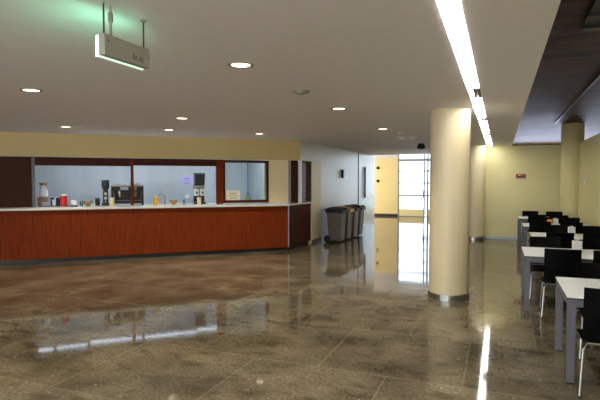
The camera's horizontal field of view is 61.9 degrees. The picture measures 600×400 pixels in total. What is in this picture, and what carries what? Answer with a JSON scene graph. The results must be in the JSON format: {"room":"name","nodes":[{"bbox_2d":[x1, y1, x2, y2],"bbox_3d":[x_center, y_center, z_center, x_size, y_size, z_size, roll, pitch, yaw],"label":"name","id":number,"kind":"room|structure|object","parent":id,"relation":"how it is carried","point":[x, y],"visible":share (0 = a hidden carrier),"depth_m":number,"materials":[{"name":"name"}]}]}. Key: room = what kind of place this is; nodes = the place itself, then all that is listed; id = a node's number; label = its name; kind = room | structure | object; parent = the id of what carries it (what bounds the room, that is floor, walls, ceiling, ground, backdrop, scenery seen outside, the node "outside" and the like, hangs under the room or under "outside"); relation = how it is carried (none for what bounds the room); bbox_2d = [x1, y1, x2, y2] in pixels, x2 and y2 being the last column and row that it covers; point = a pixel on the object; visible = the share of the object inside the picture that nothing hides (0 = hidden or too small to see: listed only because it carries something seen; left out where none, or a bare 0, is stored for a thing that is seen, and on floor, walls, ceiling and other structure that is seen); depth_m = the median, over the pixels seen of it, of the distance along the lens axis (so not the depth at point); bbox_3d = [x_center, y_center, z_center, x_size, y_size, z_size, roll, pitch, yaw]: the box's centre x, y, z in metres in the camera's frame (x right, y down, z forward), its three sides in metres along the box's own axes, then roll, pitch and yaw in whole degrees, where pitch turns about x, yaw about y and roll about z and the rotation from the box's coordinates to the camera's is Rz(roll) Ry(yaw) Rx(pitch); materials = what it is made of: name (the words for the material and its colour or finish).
{"room":"eatery","nodes":[
{"label":"eatery","id":0,"kind":"room"},
{"bbox_2d":[14,156,266,205],"bbox_3d":[-5.124,-0.123,12.993,8.570,2.700,2.300,-1,2,-20],"label":"wall","id":1,"kind":"structure","parent":0,"point":[80,183],"depth_m":14.36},
{"bbox_2d":[181,176,192,184],"bbox_3d":[-3.341,-0.570,14.748,0.340,0.260,0.006,-1,2,-20],"label":"paper notice","id":2,"kind":"object","parent":1,"relation":"attached to","point":[185,180],"visible":1,"depth_m":14.75,"materials":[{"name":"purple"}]},
{"bbox_2d":[0,132,299,202],"bbox_3d":[-4.280,-0.672,11.439,9.095,1.595,0.140,-1,2,-20],"label":"wall","id":3,"kind":"structure","parent":0,"point":[11,143],"depth_m":11.72,"materials":[{"name":"beige paint"}]},
{"bbox_2d":[223,160,268,202],"bbox_3d":[-1.353,-0.460,12.504,1.160,1.060,0.100,-1,2,-20],"label":"window","id":4,"kind":"structure","parent":3,"relation":"in","point":[266,163],"depth_m":12.53,"materials":[{"name":"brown glass"}]},
{"bbox_2d":[226,191,239,199],"bbox_3d":[-1.656,-0.114,12.386,0.350,0.235,0.006,-1,2,-20],"label":"paper notice","id":5,"kind":"object","parent":4,"relation":"attached to","point":[230,195],"visible":1,"depth_m":12.38,"materials":[{"name":"beige paper"}]},
{"bbox_2d":[288,160,290,202],"bbox_3d":[-0.284,-0.473,12.908,0.065,1.095,0.120,-1,2,-20],"label":"trim","id":6,"kind":"structure","parent":3,"relation":"attached to","point":[289,161],"depth_m":12.85,"materials":[{"name":"grey metal"}]},
{"bbox_2d":[291,160,297,202],"bbox_3d":[-0.165,-0.475,12.968,0.200,1.095,0.090,-1,2,-20],"label":"trim","id":7,"kind":"structure","parent":3,"relation":"attached to","point":[294,163],"depth_m":12.93,"materials":[{"name":"brown wood"}]},
{"bbox_2d":[0,0,560,154],"bbox_3d":[-3.610,-1.452,9.364,14.310,0.120,24.800,1,2,22],"label":"ceiling","id":8,"kind":"structure","parent":0,"point":[390,63],"depth_m":4.69,"materials":[{"name":"paint"}]},
{"bbox_2d":[19,88,42,91],"bbox_3d":[-3.060,-1.248,5.692,0.240,0.009,0.240,1,2,22],"label":"recessed light","id":9,"kind":"object","parent":8,"relation":"in","point":[21,89],"visible":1,"depth_m":5.68,"materials":[{"name":"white glass"}]},
{"bbox_2d":[96,2,148,69],"bbox_3d":[-1.085,-0.998,3.080,0.072,0.314,0.400,1,2,22],"label":"exit sign","id":10,"kind":"object","parent":8,"relation":"hanging from","point":[109,47],"visible":1,"depth_m":3.01,"materials":[{"name":"white"}]},
{"bbox_2d":[227,62,253,67],"bbox_3d":[-0.528,-1.200,4.455,0.240,0.009,0.240,1,2,22],"label":"recessed light","id":11,"kind":"object","parent":8,"relation":"in","point":[231,64],"visible":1,"depth_m":4.43,"materials":[{"name":"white glass"}]},
{"bbox_2d":[293,89,309,94],"bbox_3d":[0.013,-1.237,5.756,0.200,0.035,0.200,1,2,22],"label":"smoke detector","id":12,"kind":"object","parent":8,"relation":"attached to","point":[300,91],"visible":1,"depth_m":5.70,"materials":[{"name":"white plastic"}]},
{"bbox_2d":[331,107,346,109],"bbox_3d":[0.557,-1.303,7.142,0.240,0.009,0.240,1,2,22],"label":"recessed light","id":13,"kind":"object","parent":8,"relation":"in","point":[335,108],"visible":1,"depth_m":7.12,"materials":[{"name":"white glass"}]},
{"bbox_2d":[417,141,424,148],"bbox_3d":[3.154,-1.425,13.018,0.220,0.210,0.220,1,2,22],"label":"ceiling camera","id":14,"kind":"object","parent":8,"relation":"hanging from","point":[421,145],"visible":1,"depth_m":12.95,"materials":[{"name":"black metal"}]},
{"bbox_2d":[438,0,478,88],"bbox_3d":[-0.019,-1.108,0.693,0.118,0.100,10.550,1,2,22],"label":"strip light","id":15,"kind":"object","parent":8,"relation":"attached to","point":[452,11],"visible":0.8,"depth_m":3.60,"materials":[{"name":"white plastic"}]},
{"bbox_2d":[469,87,480,97],"bbox_3d":[2.088,-1.302,5.959,0.116,0.065,0.760,1,2,22],"label":"bracket","id":16,"kind":"object","parent":8,"relation":"attached to","point":[475,92],"visible":0.64,"depth_m":5.99,"materials":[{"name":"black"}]},
{"bbox_2d":[472,96,485,117],"bbox_3d":[2.607,-1.357,7.258,0.118,0.100,2.000,1,2,22],"label":"strip light","id":17,"kind":"object","parent":8,"relation":"attached to","point":[478,103],"visible":0.75,"depth_m":7.02,"materials":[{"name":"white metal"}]},
{"bbox_2d":[480,119,488,133],"bbox_3d":[3.637,-1.455,9.833,0.118,0.100,2.350,1,2,22],"label":"strip light","id":18,"kind":"object","parent":8,"relation":"attached to","point":[484,125],"visible":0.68,"depth_m":9.49,"materials":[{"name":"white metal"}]},
{"bbox_2d":[485,136,491,145],"bbox_3d":[4.973,-1.582,13.173,0.118,0.100,3.350,1,2,22],"label":"strip light","id":19,"kind":"object","parent":8,"relation":"attached to","point":[488,139],"visible":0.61,"depth_m":12.73,"materials":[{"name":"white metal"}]},
{"bbox_2d":[0,215,599,399],"bbox_3d":[0.183,1.392,11.296,20.000,0.200,31.000,1,2,22],"label":"floor","id":20,"kind":"structure","parent":0,"point":[353,318],"depth_m":5.96,"materials":[{"name":"stone"}]},
{"bbox_2d":[0,203,310,264],"bbox_3d":[-3.574,0.723,11.653,8.775,1.110,1.450,-1,2,-24],"label":"counter","id":21,"kind":"object","parent":20,"relation":"on","point":[37,236],"depth_m":11.19,"materials":[{"name":"red wood"}]},
{"bbox_2d":[0,202,311,210],"bbox_3d":[-3.565,0.145,11.643,8.802,0.045,1.488,-1,2,-23],"label":"countertop","id":22,"kind":"structure","parent":21,"relation":"on","point":[177,205],"depth_m":11.40,"materials":[{"name":"white stone"}]},
{"bbox_2d":[37,197,47,205],"bbox_3d":[-5.780,0.038,11.233,0.200,0.200,0.190,-1,2,-20],"label":"wooden box","id":23,"kind":"object","parent":22,"relation":"on","point":[39,199],"visible":0.68,"depth_m":11.14,"materials":[{"name":"beige wood"}]},
{"bbox_2d":[39,182,47,196],"bbox_3d":[-5.758,-0.234,11.231,0.196,0.345,0.190,-1,2,-20],"label":"jar","id":24,"kind":"object","parent":23,"relation":"on","point":[43,191],"visible":0.98,"depth_m":11.16,"materials":[{"name":"clear glass"}]},
{"bbox_2d":[60,194,67,206],"bbox_3d":[-5.180,0.013,10.963,0.160,0.272,0.160,-1,2,-20],"label":"tin","id":25,"kind":"object","parent":22,"relation":"on","point":[63,197],"visible":1,"depth_m":10.90,"materials":[{"name":"paint"}]},
{"bbox_2d":[70,200,77,206],"bbox_3d":[-4.999,0.073,11.053,0.180,0.145,0.180,-1,2,-20],"label":"sugar bowl","id":26,"kind":"object","parent":22,"relation":"on","point":[73,203],"visible":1,"depth_m":11.00,"materials":[{"name":"white ceramic"}]},
{"bbox_2d":[83,200,92,205],"bbox_3d":[-4.734,0.077,11.172,0.208,0.128,0.208,-1,2,-20],"label":"metal bowl","id":27,"kind":"object","parent":22,"relation":"on","point":[86,202],"visible":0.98,"depth_m":11.12,"materials":[{"name":"metal"}]},
{"bbox_2d":[95,198,99,205],"bbox_3d":[-4.684,0.040,11.573,0.100,0.171,0.160,-1,2,-20],"label":"box","id":28,"kind":"object","parent":22,"relation":"on","point":[97,200],"visible":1,"depth_m":11.50,"materials":[{"name":"black plastic"}]},
{"bbox_2d":[101,180,109,205],"bbox_3d":[-4.489,-0.168,11.540,0.180,0.590,0.281,-1,2,-20],"label":"coffee grinder","id":29,"kind":"object","parent":22,"relation":"on","point":[104,183],"visible":0.94,"depth_m":11.51,"materials":[{"name":"black plastic"}]},
{"bbox_2d":[109,198,114,205],"bbox_3d":[-4.264,0.039,11.344,0.126,0.190,0.126,-1,2,-20],"label":"canister","id":30,"kind":"object","parent":22,"relation":"on","point":[111,200],"visible":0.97,"depth_m":11.29,"materials":[{"name":"beige ceramic"}]},
{"bbox_2d":[31,157,222,206],"bbox_3d":[-3.864,-0.420,11.591,4.175,1.090,0.120,-1,2,-20],"label":"frame","id":31,"kind":"object","parent":22,"relation":"on","point":[219,168],"visible":0.88,"depth_m":11.60,"materials":[{"name":"red wood"}]},
{"bbox_2d":[0,156,31,207],"bbox_3d":[-6.895,-0.377,10.452,2.298,1.090,0.055,-1,2,-20],"label":"roller shutter","id":32,"kind":"object","parent":31,"relation":"attached to","point":[15,172],"visible":0.99,"depth_m":10.73,"materials":[{"name":"brown wood"}]},
{"bbox_2d":[34,157,129,165],"bbox_3d":[-4.836,-0.858,11.192,1.970,0.185,0.055,-1,2,-20],"label":"roller shutter","id":33,"kind":"object","parent":31,"relation":"attached to","point":[51,161],"visible":1,"depth_m":11.15,"materials":[{"name":"brown wood"}]},
{"bbox_2d":[133,158,216,165],"bbox_3d":[-2.946,-0.894,11.887,1.921,0.165,0.055,-1,2,-20],"label":"roller shutter","id":34,"kind":"object","parent":31,"relation":"attached to","point":[137,161],"visible":1,"depth_m":11.85,"materials":[{"name":"brown wood"}]},
{"bbox_2d":[111,185,143,204],"bbox_3d":[-4.052,-0.118,11.745,0.720,0.475,0.422,-1,2,-20],"label":"espresso machine","id":35,"kind":"object","parent":22,"relation":"on","point":[121,193],"visible":0.82,"depth_m":11.70,"materials":[{"name":"black metal"}]},
{"bbox_2d":[153,196,158,204],"bbox_3d":[-3.364,0.019,11.675,0.124,0.205,0.124,-1,2,-20],"label":"canister","id":36,"kind":"object","parent":22,"relation":"on","point":[155,198],"visible":0.89,"depth_m":11.63,"materials":[{"name":"yellow plastic"}]},
{"bbox_2d":[169,199,177,204],"bbox_3d":[-2.988,0.052,11.814,0.208,0.128,0.208,-1,2,-20],"label":"metal bowl","id":37,"kind":"object","parent":22,"relation":"on","point":[172,201],"visible":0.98,"depth_m":11.77,"materials":[{"name":"metal"}]},
{"bbox_2d":[197,197,200,204],"bbox_3d":[-2.425,0.021,12.021,0.110,0.175,0.110,-1,2,-20],"label":"canister","id":38,"kind":"object","parent":22,"relation":"on","point":[198,198],"visible":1,"depth_m":11.98,"materials":[{"name":"beige plastic"}]},
{"bbox_2d":[193,173,205,203],"bbox_3d":[-2.494,-0.285,12.370,0.280,0.760,0.265,-1,2,-20],"label":"dispenser","id":39,"kind":"object","parent":22,"relation":"on","point":[198,178],"visible":0.95,"depth_m":12.29,"materials":[{"name":"black plastic"}]},
{"bbox_3d":[-5.400,0.132,11.131,0.720,0.020,0.220,-1,2,-20],"label":"serving tray","id":40,"kind":"object","parent":22,"relation":"on","visible":0},
{"bbox_2d":[41,202,49,205],"bbox_3d":[-5.625,0.090,11.047,0.174,0.085,0.174,-1,2,-20],"label":"plate stack","id":41,"kind":"object","parent":40,"relation":"on","point":[43,203],"visible":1,"depth_m":11.03,"materials":[{"name":"white ceramic"}]},
{"bbox_2d":[50,197,59,205],"bbox_3d":[-5.444,0.035,11.123,0.157,0.190,0.173,1,3,31],"label":"cup stack","id":42,"kind":"object","parent":40,"relation":"on","point":[55,201],"visible":0.98,"depth_m":11.10,"materials":[{"name":"white paper"}]},
{"bbox_2d":[56,198,59,205],"bbox_3d":[-5.389,0.039,11.142,0.084,0.180,0.084,-1,2,-20],"label":"cup","id":43,"kind":"object","parent":42,"relation":"on","point":[57,199],"depth_m":11.11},
{"bbox_2d":[308,161,320,242],"bbox_3d":[0.402,0.054,14.126,0.130,2.260,0.789,1,2,22],"label":"wall pier","id":44,"kind":"object","parent":20,"relation":"on","point":[315,166],"visible":0.64,"depth_m":14.06,"materials":[{"name":"beige paint"}]},
{"bbox_2d":[298,161,310,202],"bbox_3d":[0.115,-0.490,13.358,0.110,1.095,0.790,1,2,22],"label":"hatch","id":45,"kind":"object","parent":44,"relation":"attached to","point":[304,167],"visible":1,"depth_m":13.36,"materials":[{"name":"metal"}]},
{"bbox_2d":[311,237,320,242],"bbox_3d":[0.470,1.139,14.146,0.012,0.090,0.800,1,2,22],"label":"baseboard","id":46,"kind":"object","parent":44,"relation":"attached to","point":[317,239],"visible":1,"depth_m":14.12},
{"bbox_2d":[323,207,347,241],"bbox_3d":[0.997,0.687,14.155,0.599,0.992,0.536,1,2,22],"label":"wheelie bin","id":47,"kind":"object","parent":20,"relation":"on","point":[336,216],"visible":1,"depth_m":13.95,"materials":[{"name":"grey plastic"}]},
{"bbox_2d":[337,206,354,238],"bbox_3d":[1.240,0.667,14.682,0.599,0.992,0.536,1,2,22],"label":"wheelie bin","id":48,"kind":"object","parent":20,"relation":"on","point":[348,225],"visible":0.43,"depth_m":14.49,"materials":[{"name":"grey plastic"}]},
{"bbox_2d":[344,205,360,236],"bbox_3d":[1.483,0.647,15.209,0.599,0.992,0.536,1,2,22],"label":"wheelie bin","id":49,"kind":"object","parent":20,"relation":"on","point":[355,216],"visible":0.45,"depth_m":15.01,"materials":[{"name":"grey plastic"}]},
{"bbox_2d":[351,204,365,234],"bbox_3d":[1.717,0.627,15.740,0.599,0.992,0.536,1,2,22],"label":"wheelie bin","id":50,"kind":"object","parent":20,"relation":"on","point":[361,212],"visible":0.38,"depth_m":15.56,"materials":[{"name":"grey plastic"}]},
{"bbox_2d":[428,107,470,301],"bbox_3d":[2.202,0.062,7.377,0.594,2.755,0.594,1,2,22],"label":"round column","id":51,"kind":"structure","parent":20,"relation":"on","point":[449,202],"depth_m":7.14,"materials":[{"name":"beige paint"}]},
{"bbox_2d":[469,145,485,239],"bbox_3d":[5.191,-0.221,14.835,0.594,2.755,0.594,1,2,22],"label":"round column","id":52,"kind":"structure","parent":20,"relation":"on","point":[477,152],"depth_m":14.58,"materials":[{"name":"beige paint"}]},
{"bbox_2d":[521,211,537,243],"bbox_3d":[6.376,0.755,13.836,0.478,0.880,0.464,1,2,22],"label":"dining chair","id":53,"kind":"object","parent":20,"relation":"on","point":[524,213],"visible":0.23,"depth_m":14.04,"materials":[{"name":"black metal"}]},
{"bbox_2d":[527,214,545,241],"bbox_3d":[5.997,0.798,12.700,0.478,0.880,0.464,1,2,22],"label":"dining chair","id":54,"kind":"object","parent":20,"relation":"on","point":[530,217],"visible":0.22,"depth_m":12.53,"materials":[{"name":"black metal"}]},
{"bbox_2d":[528,221,550,246],"bbox_3d":[5.057,0.879,10.579,0.478,0.880,0.464,1,2,22],"label":"dining chair","id":55,"kind":"object","parent":20,"relation":"on","point":[534,226],"visible":0.22,"depth_m":10.38,"materials":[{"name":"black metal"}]},
{"bbox_2d":[535,217,553,223],"bbox_3d":[5.645,0.843,11.523,0.478,0.880,0.464,1,2,22],"label":"dining chair","id":56,"kind":"object","parent":20,"relation":"on","point":[539,219],"visible":0.15,"depth_m":11.71,"materials":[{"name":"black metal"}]},
{"bbox_2d":[517,216,572,246],"bbox_3d":[6.512,0.845,13.248,1.360,0.745,0.960,1,2,22],"label":"dining table","id":57,"kind":"object","parent":20,"relation":"on","point":[520,218],"visible":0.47,"depth_m":13.06,"materials":[{"name":"grey metal"}]},
{"bbox_2d":[530,236,563,302],"bbox_3d":[3.607,1.002,7.344,0.478,0.880,0.464,1,2,22],"label":"dining chair","id":58,"kind":"object","parent":20,"relation":"on","point":[544,242],"visible":0.41,"depth_m":7.50,"materials":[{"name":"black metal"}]},
{"bbox_2d":[546,211,562,216],"bbox_3d":[6.933,0.763,13.613,0.478,0.880,0.464,1,2,22],"label":"dining chair","id":59,"kind":"object","parent":20,"relation":"on","point":[548,213],"visible":0.18,"depth_m":13.81,"materials":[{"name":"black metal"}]},
{"bbox_2d":[542,225,567,264],"bbox_3d":[4.818,0.924,9.400,0.478,0.880,0.464,1,2,22],"label":"dining chair","id":60,"kind":"object","parent":20,"relation":"on","point":[547,228],"visible":0.19,"depth_m":9.57,"materials":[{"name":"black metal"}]},
{"bbox_2d":[521,223,589,253],"bbox_3d":[5.632,0.931,10.995,1.360,0.745,0.960,1,2,22],"label":"dining table","id":61,"kind":"object","parent":20,"relation":"on","point":[525,226],"visible":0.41,"depth_m":10.80,"materials":[{"name":"grey metal"}]},
{"bbox_2d":[553,218,557,224],"bbox_3d":[5.587,0.478,10.931,0.110,0.165,0.120,1,2,22],"label":"napkin dispenser","id":62,"kind":"object","parent":61,"relation":"on","point":[555,220],"visible":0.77,"depth_m":10.88,"materials":[{"name":"metal"}]},
{"bbox_2d":[529,232,582,279],"bbox_3d":[4.828,1.012,8.863,1.360,0.745,0.960,1,2,22],"label":"dining table","id":63,"kind":"object","parent":20,"relation":"on","point":[579,237],"visible":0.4,"depth_m":8.95,"materials":[{"name":"white laminate"}]},
{"bbox_2d":[568,226,575,235],"bbox_3d":[4.891,0.551,9.003,0.110,0.165,0.120,1,2,16],"label":"napkin dispenser","id":64,"kind":"object","parent":63,"relation":"on","point":[571,229],"visible":0.7,"depth_m":8.95,"materials":[{"name":"metal"}]},
{"bbox_2d":[542,232,573,284],"bbox_3d":[4.330,0.962,8.383,0.478,0.880,0.464,1,2,22],"label":"dining chair","id":65,"kind":"object","parent":20,"relation":"on","point":[566,239],"visible":0.24,"depth_m":8.15,"materials":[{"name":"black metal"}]},
{"bbox_2d":[550,215,567,223],"bbox_3d":[6.452,0.805,12.518,0.478,0.880,0.464,1,2,22],"label":"dining chair","id":66,"kind":"object","parent":20,"relation":"on","point":[554,216],"visible":0.15,"depth_m":12.30,"materials":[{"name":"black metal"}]},
{"bbox_2d":[521,247,599,311],"bbox_3d":[3.749,1.092,6.754,1.360,0.745,0.960,1,2,22],"label":"dining table","id":67,"kind":"object","parent":20,"relation":"on","point":[529,254],"visible":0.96,"depth_m":6.56,"materials":[{"name":"white laminate"}]},
{"bbox_2d":[572,240,582,251],"bbox_3d":[3.824,0.631,6.901,0.110,0.165,0.120,1,2,13],"label":"napkin dispenser","id":68,"kind":"object","parent":67,"relation":"on","point":[576,244],"visible":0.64,"depth_m":6.85,"materials":[{"name":"metal"}]},
{"bbox_2d":[539,248,582,320],"bbox_3d":[3.326,1.038,6.385,0.478,0.880,0.464,1,2,22],"label":"dining chair","id":69,"kind":"object","parent":20,"relation":"on","point":[557,262],"visible":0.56,"depth_m":6.20,"materials":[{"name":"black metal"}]},
{"bbox_2d":[560,217,579,222],"bbox_3d":[6.128,0.850,11.330,0.478,0.880,0.464,1,2,22],"label":"dining chair","id":70,"kind":"object","parent":20,"relation":"on","point":[562,219],"visible":0.21,"depth_m":11.51,"materials":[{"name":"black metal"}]},
{"bbox_2d":[560,222,582,233],"bbox_3d":[5.591,0.887,10.365,0.478,0.880,0.464,1,2,22],"label":"dining chair","id":71,"kind":"object","parent":20,"relation":"on","point":[573,224],"visible":0.14,"depth_m":10.13,"materials":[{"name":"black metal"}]},
{"bbox_2d":[560,123,584,217],"bbox_3d":[7.545,-0.458,13.885,0.594,3.300,0.594,1,2,22],"label":"round column","id":72,"kind":"structure","parent":20,"relation":"on","point":[572,134],"depth_m":13.65,"materials":[{"name":"yellow paint"}]},
{"bbox_2d":[555,277,599,383],"bbox_3d":[3.063,1.180,4.424,1.360,0.745,0.960,1,2,22],"label":"dining table","id":73,"kind":"object","parent":20,"relation":"on","point":[570,289],"visible":1,"depth_m":4.40,"materials":[{"name":"white laminate"}]},
{"bbox_2d":[575,287,599,397],"bbox_3d":[2.509,1.126,4.074,0.478,0.880,0.464,1,2,22],"label":"dining chair","id":74,"kind":"object","parent":20,"relation":"on","point":[590,333],"visible":0.91,"depth_m":3.95,"materials":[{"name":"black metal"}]},
{"bbox_2d":[576,263,599,360],"bbox_3d":[2.967,1.094,4.909,0.478,0.880,0.464,1,2,22],"label":"dining chair","id":75,"kind":"object","parent":20,"relation":"on","point":[584,270],"visible":0.38,"depth_m":5.11,"materials":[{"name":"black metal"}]},
{"bbox_2d":[578,226,599,245],"bbox_3d":[5.356,0.932,9.185,0.478,0.880,0.464,1,2,22],"label":"dining chair","id":76,"kind":"object","parent":20,"relation":"on","point":[581,229],"visible":0.13,"depth_m":9.37,"materials":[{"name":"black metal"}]},
{"bbox_2d":[582,233,599,248],"bbox_3d":[4.827,0.970,8.185,0.478,0.880,0.464,1,2,22],"label":"dining chair","id":77,"kind":"object","parent":20,"relation":"on","point":[585,235],"visible":0.11,"depth_m":8.00,"materials":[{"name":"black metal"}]},
{"bbox_2d":[583,238,599,249],"bbox_3d":[4.267,1.012,7.081,0.478,0.880,0.464,1,2,22],"label":"dining chair","id":78,"kind":"object","parent":20,"relation":"on","point":[589,244],"visible":0.2,"depth_m":7.29,"materials":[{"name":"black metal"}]},
{"bbox_2d":[593,250,599,262],"bbox_3d":[3.823,1.046,6.186,0.478,0.880,0.464,1,2,22],"label":"dining chair","id":79,"kind":"object","parent":20,"relation":"on","point":[596,254],"visible":0.12,"depth_m":6.05,"materials":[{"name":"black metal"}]},
{"bbox_3d":[-1.988,0.702,14.970,1.100,0.900,0.560,-1,2,-20],"label":"bench","id":80,"kind":"object","parent":20,"relation":"on","visible":0},
{"bbox_2d":[245,163,249,199],"bbox_3d":[-1.589,-0.449,15.233,0.260,1.381,0.100,-1,2,-20],"label":"broom","id":81,"kind":"object","parent":80,"relation":"on","point":[247,196],"visible":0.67,"depth_m":15.22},
{"bbox_2d":[321,145,374,239],"bbox_3d":[1.788,-0.325,17.567,0.120,2.755,6.650,1,2,22],"label":"wall","id":82,"kind":"structure","parent":0,"point":[336,191],"depth_m":16.70,"materials":[{"name":"white paint"}]},
{"bbox_2d":[299,141,320,161],"bbox_3d":[0.250,-1.308,13.693,0.130,0.495,1.610,1,2,22],"label":"wall","id":83,"kind":"structure","parent":82,"relation":"attached to","point":[308,151],"depth_m":13.60,"materials":[{"name":"white paint"}]},
{"bbox_2d":[344,170,347,179],"bbox_3d":[1.540,-0.837,16.757,0.005,0.320,0.400,1,2,22],"label":"paper notice","id":84,"kind":"object","parent":82,"relation":"attached to","point":[345,171],"visible":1,"depth_m":16.75,"materials":[{"name":"white paper"}]},
{"bbox_2d":[358,153,358,204],"bbox_3d":[2.111,-0.351,18.261,0.020,2.755,0.156,1,2,22],"label":"trim","id":85,"kind":"structure","parent":82,"relation":"attached to","point":[358,153],"depth_m":18.29,"materials":[{"name":"grey metal"}]},
{"bbox_2d":[364,167,365,197],"bbox_3d":[2.457,-0.667,18.994,0.055,1.170,0.200,1,2,22],"label":"door pull","id":86,"kind":"object","parent":82,"relation":"attached to","point":[364,167],"visible":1,"depth_m":18.94,"materials":[{"name":"grey metal"}]},
{"bbox_2d":[374,158,397,213],"bbox_3d":[3.225,-0.652,25.062,3.380,2.840,0.150,1,2,22],"label":"wall","id":87,"kind":"structure","parent":0,"point":[386,189],"depth_m":24.57,"materials":[{"name":"yellow paint"}]},
{"bbox_2d":[373,155,397,157],"bbox_3d":[3.225,-2.261,25.001,3.380,0.380,0.150,1,2,22],"label":"trim","id":88,"kind":"structure","parent":87,"relation":"attached to","point":[376,156],"depth_m":24.52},
{"bbox_2d":[374,213,397,215],"bbox_3d":[3.194,0.715,25.037,3.380,0.110,0.015,1,2,22],"label":"baseboard","id":89,"kind":"structure","parent":87,"relation":"attached to","point":[375,214],"depth_m":24.63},
{"bbox_2d":[398,154,429,216],"bbox_3d":[6.038,-0.797,23.877,2.720,3.220,0.130,1,2,22],"label":"window","id":90,"kind":"structure","parent":87,"relation":"in","point":[401,212],"depth_m":24.07,"materials":[{"name":"grey metal"}]},
{"bbox_2d":[485,145,560,237],"bbox_3d":[6.082,-0.223,14.883,4.050,2.755,0.150,1,2,22],"label":"wall","id":91,"kind":"structure","parent":0,"point":[507,196],"depth_m":14.68,"materials":[{"name":"yellow paint"}]},
{"bbox_2d":[485,236,528,239],"bbox_3d":[5.973,1.128,14.889,3.880,0.055,0.015,1,2,22],"label":"baseboard","id":92,"kind":"structure","parent":91,"relation":"attached to","point":[485,236],"depth_m":14.87,"materials":[{"name":"grey metal"}]},
{"bbox_2d":[516,174,525,177],"bbox_3d":[6.460,-0.698,14.623,0.270,0.125,0.016,1,2,22],"label":"wall sign","id":93,"kind":"object","parent":91,"relation":"attached to","point":[517,175],"visible":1,"depth_m":14.62,"materials":[{"name":"red paper"}]},
{"bbox_2d":[512,143,560,144],"bbox_3d":[4.798,-0.237,8.094,6.400,3.300,28.600,1,2,22],"label":"wall","id":94,"kind":"structure","parent":0,"point":[546,143],"depth_m":21.22,"materials":[{"name":"beige paint"}]},
{"bbox_2d":[512,144,560,145],"bbox_3d":[7.109,-1.596,14.420,1.840,0.025,0.170,1,2,22],"label":"trim","id":95,"kind":"structure","parent":94,"relation":"attached to","point":[527,144],"depth_m":14.41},
{"bbox_2d":[513,0,599,143],"bbox_3d":[4.937,-2.005,8.510,6.600,0.200,29.600,1,2,22],"label":"ceiling slab","id":96,"kind":"structure","parent":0,"point":[570,60],"depth_m":8.03,"materials":[{"name":"wood"}]},
{"bbox_2d":[554,73,599,122],"bbox_3d":[4.780,-1.877,8.255,0.040,0.035,11.000,1,2,22],"label":"conduit","id":97,"kind":"object","parent":96,"relation":"attached to","point":[597,77],"visible":1,"depth_m":9.04,"materials":[{"name":"silver metal"}]},
{"bbox_2d":[582,0,599,30],"bbox_3d":[2.886,-1.687,3.981,0.900,0.090,1.750,1,2,22],"label":"ceiling vent","id":98,"kind":"object","parent":96,"relation":"in","point":[591,20],"visible":1,"depth_m":4.68,"materials":[{"name":"grey metal"}]},
{"bbox_2d":[578,133,599,225],"bbox_3d":[3.950,0.177,4.354,0.150,2.755,21.000,1,2,22],"label":"wall","id":99,"kind":"structure","parent":0,"point":[589,149],"depth_m":11.87,"materials":[{"name":"yellow paint"}]},
{"label":"outside","id":100,"kind":"structure","parent":0,"visible":0},
{"bbox_2d":[399,191,429,214],"bbox_3d":[21.271,-0.127,53.250,120.000,0.250,65.380,1,2,22],"label":"ground","id":101,"kind":"structure","parent":100,"point":[405,202],"depth_m":45.43,"materials":[{"name":"white"}]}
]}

